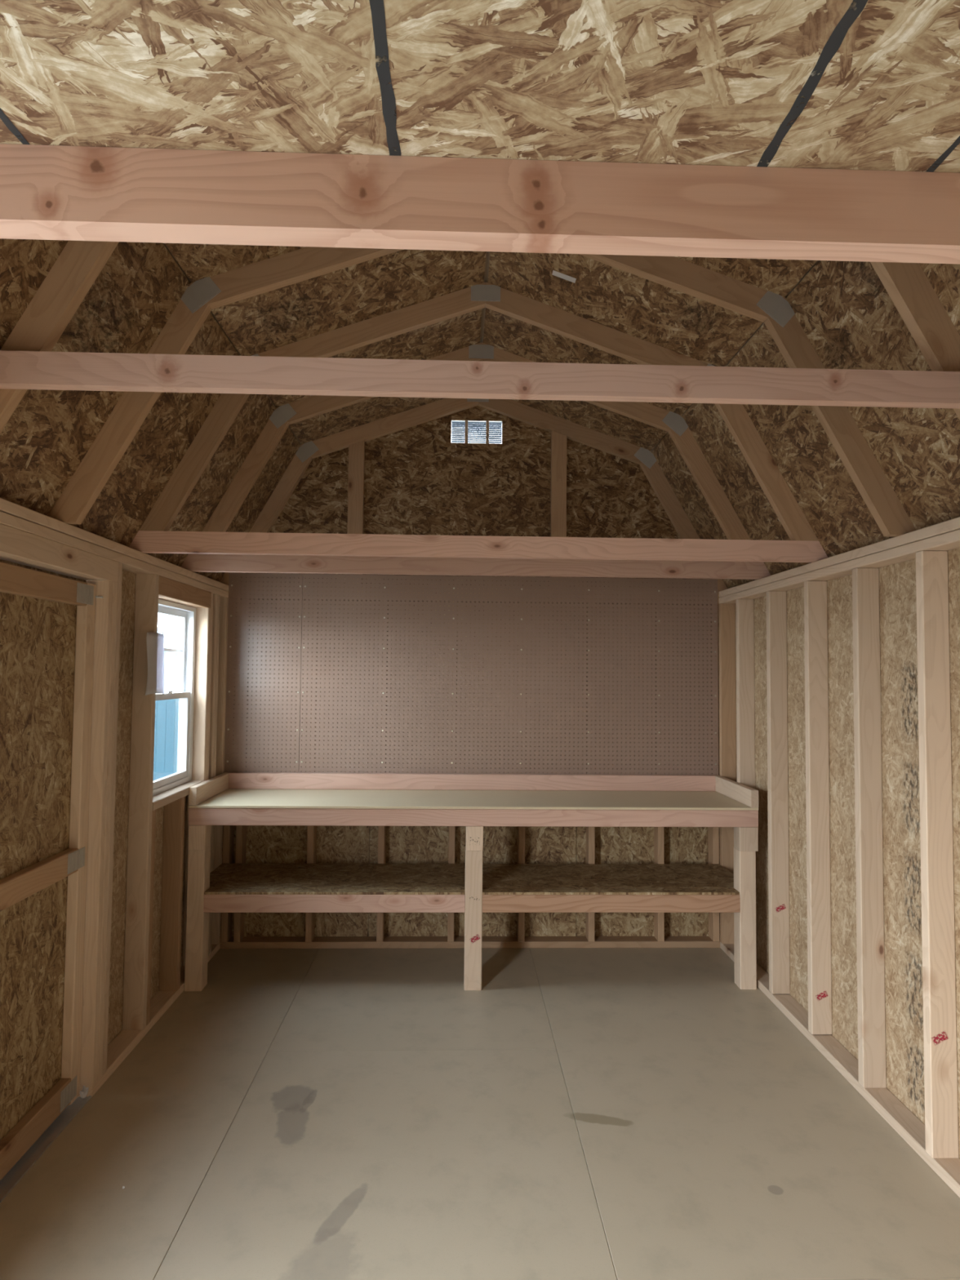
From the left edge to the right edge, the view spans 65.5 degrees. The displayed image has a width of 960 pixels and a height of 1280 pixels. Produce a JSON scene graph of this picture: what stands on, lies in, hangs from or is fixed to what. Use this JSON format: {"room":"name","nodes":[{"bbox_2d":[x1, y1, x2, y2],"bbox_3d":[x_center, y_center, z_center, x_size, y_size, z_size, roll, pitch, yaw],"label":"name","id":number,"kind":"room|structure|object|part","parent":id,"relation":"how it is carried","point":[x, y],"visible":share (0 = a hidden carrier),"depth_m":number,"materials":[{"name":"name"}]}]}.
{"room":"storage shed interior","nodes":[
{"label":"storage shed interior","id":0,"kind":"room"},
{"bbox_2d":[0,497,228,1097],"bbox_3d":[-1.456,0.691,1.968,0.123,2.227,4.880,1,-3,-2],"label":"wall","id":1,"kind":"structure","parent":0,"point":[137,865],"depth_m":3.21,"materials":[{"name":"brown wood"}]},
{"bbox_3d":[-1.482,-0.343,1.998,0.011,0.158,1.691,1,-3,-2],"label":"sheathing panel","id":2,"kind":"part","parent":1,"relation":"part of","materials":[{"name":"brown wood"}]},
{"bbox_2d":[0,1095,91,1203],"bbox_3d":[-1.453,1.650,1.911,0.086,0.006,1.692,1,-3,-2],"label":"trim","id":3,"kind":"structure","parent":1,"relation":"attached to","point":[21,1167],"depth_m":2.46,"materials":[{"name":"grey metal"}]},
{"bbox_2d":[80,1084,88,1097],"bbox_3d":[-1.459,1.664,2.750,0.030,0.040,0.029,3,-3,-41],"label":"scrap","id":4,"kind":"object","parent":3,"relation":"on","point":[84,1091],"visible":1,"depth_m":2.74,"materials":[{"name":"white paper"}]},
{"bbox_2d":[0,559,96,1180],"bbox_3d":[-1.482,0.709,2.340,0.063,1.911,0.911,1,-3,-2],"label":"door","id":5,"kind":"structure","parent":1,"relation":"in","point":[47,618],"depth_m":2.54,"materials":[{"name":"brown wood"}]},
{"bbox_3d":[-1.481,1.607,2.300,0.038,0.090,0.775,1,-3,-2],"label":"rail","id":6,"kind":"part","parent":5,"relation":"part of","materials":[{"name":"brown wood"}]},
{"bbox_3d":[-1.474,0.785,2.337,0.038,0.083,0.775,1,-3,-2],"label":"rail","id":7,"kind":"part","parent":5,"relation":"part of","materials":[{"name":"brown wood"}]},
{"bbox_3d":[-1.464,-0.187,2.380,0.038,0.086,0.775,1,-3,-2],"label":"rail","id":8,"kind":"part","parent":5,"relation":"part of","materials":[{"name":"brown wood"}]},
{"bbox_3d":[-1.472,1.625,2.672,0.003,0.070,0.110,1,-3,-2],"label":"gusset plate","id":9,"kind":"part","parent":5,"relation":"part of","materials":[{"name":"metal"}]},
{"bbox_3d":[-1.464,0.800,2.708,0.003,0.070,0.120,1,-3,-2],"label":"gusset plate","id":10,"kind":"part","parent":5,"relation":"part of","materials":[{"name":"metal"}]},
{"bbox_3d":[-1.455,-0.169,2.752,0.003,0.072,0.120,1,-3,-2],"label":"gusset plate","id":11,"kind":"part","parent":5,"relation":"part of","materials":[{"name":"metal"}]},
{"bbox_3d":[-1.430,-0.406,1.954,0.089,0.036,4.754,1,-3,-2],"label":"plate","id":12,"kind":"part","parent":1,"relation":"part of","materials":[{"name":"brown wood"}]},
{"bbox_3d":[-1.431,-0.368,1.952,0.089,0.036,4.754,1,-3,-2],"label":"plate","id":13,"kind":"part","parent":1,"relation":"part of","materials":[{"name":"brown wood"}]},
{"bbox_3d":[-1.525,0.663,3.039,0.011,2.077,0.478,1,-3,-2],"label":"sheathing panel","id":14,"kind":"part","parent":1,"relation":"part of","materials":[{"name":"brown wood"}]},
{"bbox_3d":[-1.500,1.704,3.500,0.089,0.038,1.488,1,-3,-2],"label":"plate","id":15,"kind":"part","parent":1,"relation":"part of","materials":[{"name":"brown wood"}]},
{"bbox_2d":[145,631,164,695],"bbox_3d":[-1.429,0.103,3.278,0.008,0.274,0.225,1,-3,-4],"label":"leaflet","id":16,"kind":"object","parent":1,"relation":"attached to","point":[155,641],"visible":1,"depth_m":3.28,"materials":[{"name":"white paper"}]},
{"bbox_3d":[-1.547,1.226,3.586,0.011,1.000,0.663,1,-3,-2],"label":"sheathing panel","id":17,"kind":"part","parent":1,"relation":"part of","materials":[{"name":"brown wood"}]},
{"bbox_2d":[152,599,195,795],"bbox_3d":[-1.540,0.271,3.628,0.073,0.911,0.657,1,-3,-2],"label":"window","id":18,"kind":"structure","parent":1,"relation":"in","point":[174,712],"depth_m":3.86,"materials":[{"name":"white plastic"}]},
{"bbox_3d":[-1.528,0.480,3.619,0.022,0.441,0.587,1,-3,-2],"label":"sash","id":19,"kind":"part","parent":18,"relation":"part of","materials":[{"name":"white plastic"}]},
{"bbox_3d":[-1.551,0.063,3.637,0.020,0.449,0.587,1,-3,-2],"label":"sash","id":20,"kind":"part","parent":18,"relation":"part of","materials":[{"name":"glass"}]},
{"bbox_3d":[-1.491,0.746,3.609,0.093,0.038,0.665,1,-3,-2],"label":"window sill","id":21,"kind":"part","parent":1,"relation":"part of","materials":[{"name":"brown wood"}]},
{"bbox_3d":[-1.559,0.713,4.164,0.011,2.077,0.445,1,-3,-2],"label":"sheathing panel","id":22,"kind":"part","parent":1,"relation":"part of","materials":[{"name":"brown wood"}]},
{"bbox_2d":[128,282,827,562],"bbox_3d":[0.019,-0.953,3.224,3.004,1.197,0.041,1,-3,-2],"label":"roof truss","id":23,"kind":"object","parent":1,"relation":"on","point":[153,536],"visible":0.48,"depth_m":3.20,"materials":[{"name":"brown wood"}]},
{"bbox_3d":[0.025,-1.503,3.230,0.128,0.072,0.003,1,-3,-2],"label":"gusset plate","id":24,"kind":"part","parent":23,"relation":"part of","materials":[{"name":"metal"}]},
{"bbox_2d":[0,240,959,433],"bbox_3d":[0.056,-1.006,2.026,3.004,1.197,0.041,1,-3,-2],"label":"roof truss","id":25,"kind":"object","parent":1,"relation":"on","point":[79,264],"visible":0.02,"depth_m":1.99,"materials":[{"name":"wood"}]},
{"bbox_2d":[0,350,959,408],"bbox_3d":[0.054,-0.687,1.975,2.742,0.086,0.038,1,-3,-2],"label":"tie beam","id":26,"kind":"structure","parent":25,"relation":"attached to","point":[19,370],"depth_m":1.96,"materials":[{"name":"brown wood"}]},
{"bbox_2d":[0,143,959,264],"bbox_3d":[0.086,-0.501,0.865,3.004,0.086,0.038,1,-3,-2],"label":"joist","id":27,"kind":"object","parent":1,"relation":"on","point":[47,192],"visible":1,"depth_m":0.85,"materials":[{"name":"brown wood"}]},
{"bbox_2d":[219,398,727,948],"bbox_3d":[-0.029,0.214,4.414,3.112,3.424,0.122,1,-3,-2],"label":"wall","id":28,"kind":"structure","parent":0,"point":[549,475],"depth_m":4.42,"materials":[{"name":"wood"}]},
{"bbox_2d":[224,573,302,773],"bbox_3d":[-1.251,0.221,4.314,0.424,1.219,0.008,1,-3,-2],"label":"pegboard","id":29,"kind":"object","parent":28,"relation":"attached to","point":[231,695],"visible":0.99,"depth_m":4.31,"materials":[{"name":"wood"}]},
{"bbox_3d":[-1.103,0.727,4.395,0.916,2.077,0.011,1,-3,-2],"label":"sheathing panel","id":30,"kind":"part","parent":28,"relation":"part of","materials":[{"name":"brown wood"}]},
{"bbox_3d":[-1.020,-1.112,4.382,0.125,0.082,0.003,-39,-1,-3],"label":"gusset plate","id":31,"kind":"part","parent":28,"relation":"part of","materials":[{"name":"metal"}]},
{"bbox_3d":[-0.847,-0.881,4.423,1.346,1.143,0.012,1,-3,-2],"label":"sheathing panel","id":32,"kind":"part","parent":28,"relation":"part of","materials":[{"name":"brown wood"}]},
{"bbox_3d":[-0.044,1.755,4.332,2.873,0.038,0.089,1,-3,-2],"label":"plate","id":33,"kind":"part","parent":28,"relation":"part of","materials":[{"name":"brown wood"}]},
{"bbox_3d":[-0.035,0.739,4.427,1.218,2.077,0.011,1,-3,-2],"label":"sheathing panel","id":34,"kind":"part","parent":28,"relation":"part of","materials":[{"name":"brown wood"}]},
{"bbox_3d":[-0.025,-0.245,4.421,2.873,0.036,0.089,1,-3,-2],"label":"plate","id":35,"kind":"part","parent":28,"relation":"part of","materials":[{"name":"brown wood"}]},
{"bbox_3d":[-0.025,-0.737,4.442,0.303,0.873,0.012,1,-3,-2],"label":"sheathing panel","id":36,"kind":"part","parent":28,"relation":"part of","materials":[{"name":"brown wood"}]},
{"bbox_2d":[451,420,502,444],"bbox_3d":[-0.020,-1.242,4.478,0.343,0.180,0.035,1,-3,-2],"label":"air vent","id":37,"kind":"object","parent":28,"relation":"in","point":[484,428],"visible":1,"depth_m":4.48,"materials":[{"name":"silver metal"}]},
{"bbox_3d":[-0.018,-1.405,4.472,0.303,0.184,0.012,1,-3,-2],"label":"sheathing panel","id":38,"kind":"part","parent":28,"relation":"part of","materials":[{"name":"brown wood"}]},
{"bbox_3d":[-0.024,-0.282,4.422,2.873,0.036,0.089,1,-3,-2],"label":"plate","id":39,"kind":"part","parent":28,"relation":"part of","materials":[{"name":"brown wood"}]},
{"bbox_3d":[-0.012,-1.450,4.428,0.128,0.072,0.003,1,-3,-2],"label":"gusset plate","id":40,"kind":"part","parent":28,"relation":"part of","materials":[{"name":"metal"}]},
{"bbox_2d":[298,573,718,775],"bbox_3d":[0.182,0.236,4.358,2.440,1.219,0.006,1,-3,-2],"label":"pegboard","id":41,"kind":"object","parent":28,"relation":"attached to","point":[700,714],"visible":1,"depth_m":4.36,"materials":[{"name":"wood"}]},
{"bbox_3d":[0.805,-0.864,4.473,1.355,1.146,0.012,1,-3,-2],"label":"sheathing panel","id":42,"kind":"part","parent":28,"relation":"part of","materials":[{"name":"brown wood"}]},
{"bbox_3d":[0.990,-1.091,4.443,0.125,0.082,0.003,41,-3,0],"label":"gusset plate","id":43,"kind":"part","parent":28,"relation":"part of","materials":[{"name":"metal"}]},
{"bbox_3d":[1.033,0.750,4.459,0.914,2.077,0.011,1,-3,-2],"label":"sheathing panel","id":44,"kind":"part","parent":28,"relation":"part of","materials":[{"name":"brown wood"}]},
{"bbox_2d":[0,947,959,1279],"bbox_3d":[0.029,1.748,1.916,3.120,0.160,4.980,1,-3,-2],"label":"floor","id":45,"kind":"structure","parent":0,"point":[579,1113],"depth_m":2.52,"materials":[{"name":"grey wood"}]},
{"bbox_3d":[-1.209,1.718,3.115,0.648,0.018,2.447,1,-3,-2],"label":"panel","id":46,"kind":"part","parent":45,"relation":"part of","materials":[{"name":"grey wood"}]},
{"bbox_3d":[-0.243,1.674,1.906,1.206,0.018,2.439,1,-3,-2],"label":"panel","id":47,"kind":"part","parent":45,"relation":"part of","materials":[{"name":"grey wood"}]},
{"bbox_3d":[-0.300,1.755,3.745,1.206,0.018,1.242,1,-3,-2],"label":"panel","id":48,"kind":"part","parent":45,"relation":"part of","materials":[{"name":"grey wood"}]},
{"bbox_2d":[184,772,758,991],"bbox_3d":[-0.029,1.261,4.023,2.872,0.998,0.572,1,-3,-2],"label":"workbench","id":49,"kind":"object","parent":45,"relation":"on","point":[474,802],"visible":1,"depth_m":3.79,"materials":[{"name":"brown wood"}]},
{"bbox_3d":[-1.415,1.390,3.738,0.084,0.688,0.089,1,-3,-2],"label":"leg","id":50,"kind":"part","parent":49,"relation":"part of","materials":[{"name":"brown wood"}]},
{"bbox_3d":[-1.441,0.792,3.997,0.038,0.088,0.562,1,-3,-2],"label":"rail","id":51,"kind":"part","parent":49,"relation":"part of","materials":[{"name":"brown wood"}]},
{"bbox_3d":[-0.724,1.315,3.737,1.294,0.088,0.038,1,-3,-2],"label":"shelf rail","id":52,"kind":"part","parent":49,"relation":"part of","materials":[{"name":"brown wood"}]},
{"bbox_3d":[-0.724,1.266,3.765,1.294,0.012,0.088,1,-3,-2],"label":"shelf panel","id":53,"kind":"part","parent":49,"relation":"part of","materials":[{"name":"brown wood"}]},
{"bbox_3d":[-0.775,1.278,4.046,1.380,0.012,0.476,1,-3,-2],"label":"shelf panel","id":54,"kind":"part","parent":49,"relation":"part of","materials":[{"name":"brown wood"}]},
{"bbox_3d":[-0.033,0.818,4.301,2.796,0.090,0.038,1,-3,-2],"label":"rail","id":55,"kind":"part","parent":49,"relation":"part of","materials":[{"name":"brown wood"}]},
{"bbox_3d":[-0.034,1.405,3.780,0.088,0.688,0.089,1,-3,-2],"label":"leg","id":56,"kind":"part","parent":49,"relation":"part of","materials":[{"name":"brown wood"}]},
{"bbox_3d":[-0.018,0.896,3.776,2.871,0.086,0.038,1,-3,-2],"label":"rail","id":57,"kind":"part","parent":49,"relation":"part of","materials":[{"name":"brown wood"}]},
{"bbox_3d":[0.703,1.294,4.091,1.402,0.012,0.476,1,-3,-2],"label":"shelf panel","id":58,"kind":"part","parent":49,"relation":"part of","materials":[{"name":"brown wood"}]},
{"bbox_3d":[0.664,1.281,3.807,1.306,0.012,0.088,1,-3,-2],"label":"shelf panel","id":59,"kind":"part","parent":49,"relation":"part of","materials":[{"name":"brown wood"}]},
{"bbox_3d":[0.664,1.331,3.779,1.306,0.088,0.038,1,-3,-2],"label":"shelf rail","id":60,"kind":"part","parent":49,"relation":"part of","materials":[{"name":"brown wood"}]},
{"bbox_3d":[1.392,0.822,4.082,0.038,0.088,0.564,1,-3,-2],"label":"rail","id":61,"kind":"part","parent":49,"relation":"part of","materials":[{"name":"brown wood"}]},
{"bbox_3d":[1.357,1.420,3.822,0.083,0.688,0.089,1,-3,-2],"label":"leg","id":62,"kind":"part","parent":49,"relation":"part of","materials":[{"name":"brown wood"}]},
{"bbox_3d":[0.920,1.741,3.180,1.195,0.018,2.447,1,-3,-2],"label":"panel","id":63,"kind":"part","parent":45,"relation":"part of","materials":[{"name":"grey wood"}]},
{"bbox_3d":[0.995,1.634,0.739,1.195,0.018,2.439,1,-3,-2],"label":"panel","id":64,"kind":"part","parent":45,"relation":"part of","materials":[{"name":"grey wood"}]},
{"bbox_2d":[0,238,959,588],"bbox_3d":[0.054,-0.976,2.072,3.179,1.322,4.910,1,-3,-2],"label":"ceiling","id":65,"kind":"structure","parent":0,"point":[844,309],"depth_m":2.90,"materials":[{"name":"brown wood"}]},
{"bbox_3d":[-1.183,-0.895,0.777,0.012,0.951,2.406,30,-3,0],"label":"sheathing panel","id":66,"kind":"part","parent":65,"relation":"part of","materials":[{"name":"brown wood"}]},
{"bbox_3d":[-1.258,-0.787,3.229,0.012,0.951,2.498,30,-3,0],"label":"sheathing panel","id":67,"kind":"part","parent":65,"relation":"part of","materials":[{"name":"brown wood"}]},
{"bbox_3d":[-0.501,-1.379,3.279,1.088,0.012,2.498,-19,-2,-2],"label":"sheathing panel","id":68,"kind":"part","parent":65,"relation":"part of","materials":[{"name":"brown wood"}]},
{"bbox_2d":[0,0,959,173],"bbox_3d":[0.104,-0.577,0.262,2.890,0.012,1.247,1,-3,-2],"label":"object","id":69,"kind":"structure","parent":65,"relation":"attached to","point":[874,85],"depth_m":0.73,"materials":[{"name":"brown wood"}]},
{"bbox_3d":[0.544,-1.367,3.310,1.088,0.012,2.498,20,-3,-1],"label":"sheathing panel","id":70,"kind":"part","parent":65,"relation":"part of","materials":[{"name":"brown wood"}]},
{"bbox_3d":[1.290,-0.759,3.306,0.012,0.951,2.498,-28,-1,-3],"label":"sheathing panel","id":71,"kind":"part","parent":65,"relation":"part of","materials":[{"name":"brown wood"}]},
{"bbox_3d":[1.365,-0.868,0.854,0.012,0.951,2.406,-28,-1,-3],"label":"sheathing panel","id":72,"kind":"part","parent":65,"relation":"part of","materials":[{"name":"brown wood"}]},
{"bbox_2d":[718,516,959,1197],"bbox_3d":[1.532,0.724,2.058,0.121,2.227,4.880,1,-3,-2],"label":"wall","id":73,"kind":"structure","parent":0,"point":[839,674],"depth_m":2.87,"materials":[{"name":"brown wood"}]},
{"bbox_2d":[181,342,770,579],"bbox_3d":[0.001,-0.927,3.813,3.004,1.197,0.041,1,-3,-2],"label":"roof truss","id":74,"kind":"object","parent":73,"relation":"on","point":[282,416],"visible":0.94,"depth_m":3.78,"materials":[{"name":"brown wood"}]},
{"bbox_3d":[-1.002,-1.139,3.773,0.125,0.082,0.003,-39,-1,-3],"label":"gusset plate","id":75,"kind":"part","parent":74,"relation":"part of","materials":[{"name":"metal"}]},
{"bbox_3d":[0.007,-1.477,3.819,0.128,0.072,0.003,1,-3,-2],"label":"gusset plate","id":76,"kind":"part","parent":74,"relation":"part of","materials":[{"name":"metal"}]},
{"bbox_3d":[1.009,-1.117,3.834,0.125,0.082,0.003,41,-3,0],"label":"gusset plate","id":77,"kind":"part","parent":74,"relation":"part of","materials":[{"name":"metal"}]},
{"bbox_2d":[48,246,915,537],"bbox_3d":[0.038,-0.980,2.605,3.004,1.197,0.041,1,-3,-2],"label":"roof truss","id":78,"kind":"object","parent":73,"relation":"on","point":[196,304],"visible":0.63,"depth_m":2.60,"materials":[{"name":"wood"}]},
{"bbox_3d":[-0.965,-1.193,2.565,0.125,0.082,0.003,-39,-1,-3],"label":"gusset plate","id":79,"kind":"part","parent":78,"relation":"part of","materials":[{"name":"metal"}]},
{"bbox_3d":[1.046,-1.171,2.626,0.125,0.082,0.003,41,-3,0],"label":"gusset plate","id":80,"kind":"part","parent":78,"relation":"part of","materials":[{"name":"metal"}]},
{"bbox_3d":[1.513,0.729,3.870,0.011,2.077,1.217,1,-3,-2],"label":"sheathing panel","id":81,"kind":"part","parent":73,"relation":"part of","materials":[{"name":"beige wood"}]},
{"bbox_3d":[1.530,-0.374,2.043,0.089,0.036,4.754,1,-3,-2],"label":"plate","id":82,"kind":"part","parent":73,"relation":"part of","materials":[{"name":"brown wood"}]},
{"bbox_3d":[1.530,-0.336,2.041,0.089,0.036,4.754,1,-3,-2],"label":"plate","id":83,"kind":"part","parent":73,"relation":"part of","materials":[{"name":"brown wood"}]},
{"bbox_3d":[1.511,1.664,1.956,0.089,0.038,4.760,1,-3,-2],"label":"plate","id":84,"kind":"part","parent":73,"relation":"part of","materials":[{"name":"brown wood"}]},
{"bbox_3d":[1.551,0.675,2.652,0.011,2.077,1.217,1,-3,-2],"label":"sheathing panel","id":85,"kind":"part","parent":73,"relation":"part of","materials":[{"name":"beige wood"}]},
{"label":"outside","id":86,"kind":"structure","parent":0,"visible":0},
{"bbox_3d":[-0.046,2.182,4.268,80.000,0.020,80.000,1,-3,-2],"label":"ground","id":87,"kind":"structure","parent":86,"visible":0},
{"bbox_2d":[155,627,180,693],"bbox_3d":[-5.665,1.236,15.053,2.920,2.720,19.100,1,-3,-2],"label":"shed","id":88,"kind":"object","parent":87,"relation":"on","point":[171,637],"visible":0.02,"depth_m":10.12,"materials":[{"name":"white"}]},
{"bbox_3d":[-4.290,0.277,15.138,0.107,0.130,19.000,1,-3,-2],"label":"eave trim","id":89,"kind":"part","parent":88,"relation":"part of","materials":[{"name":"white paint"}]}
]}

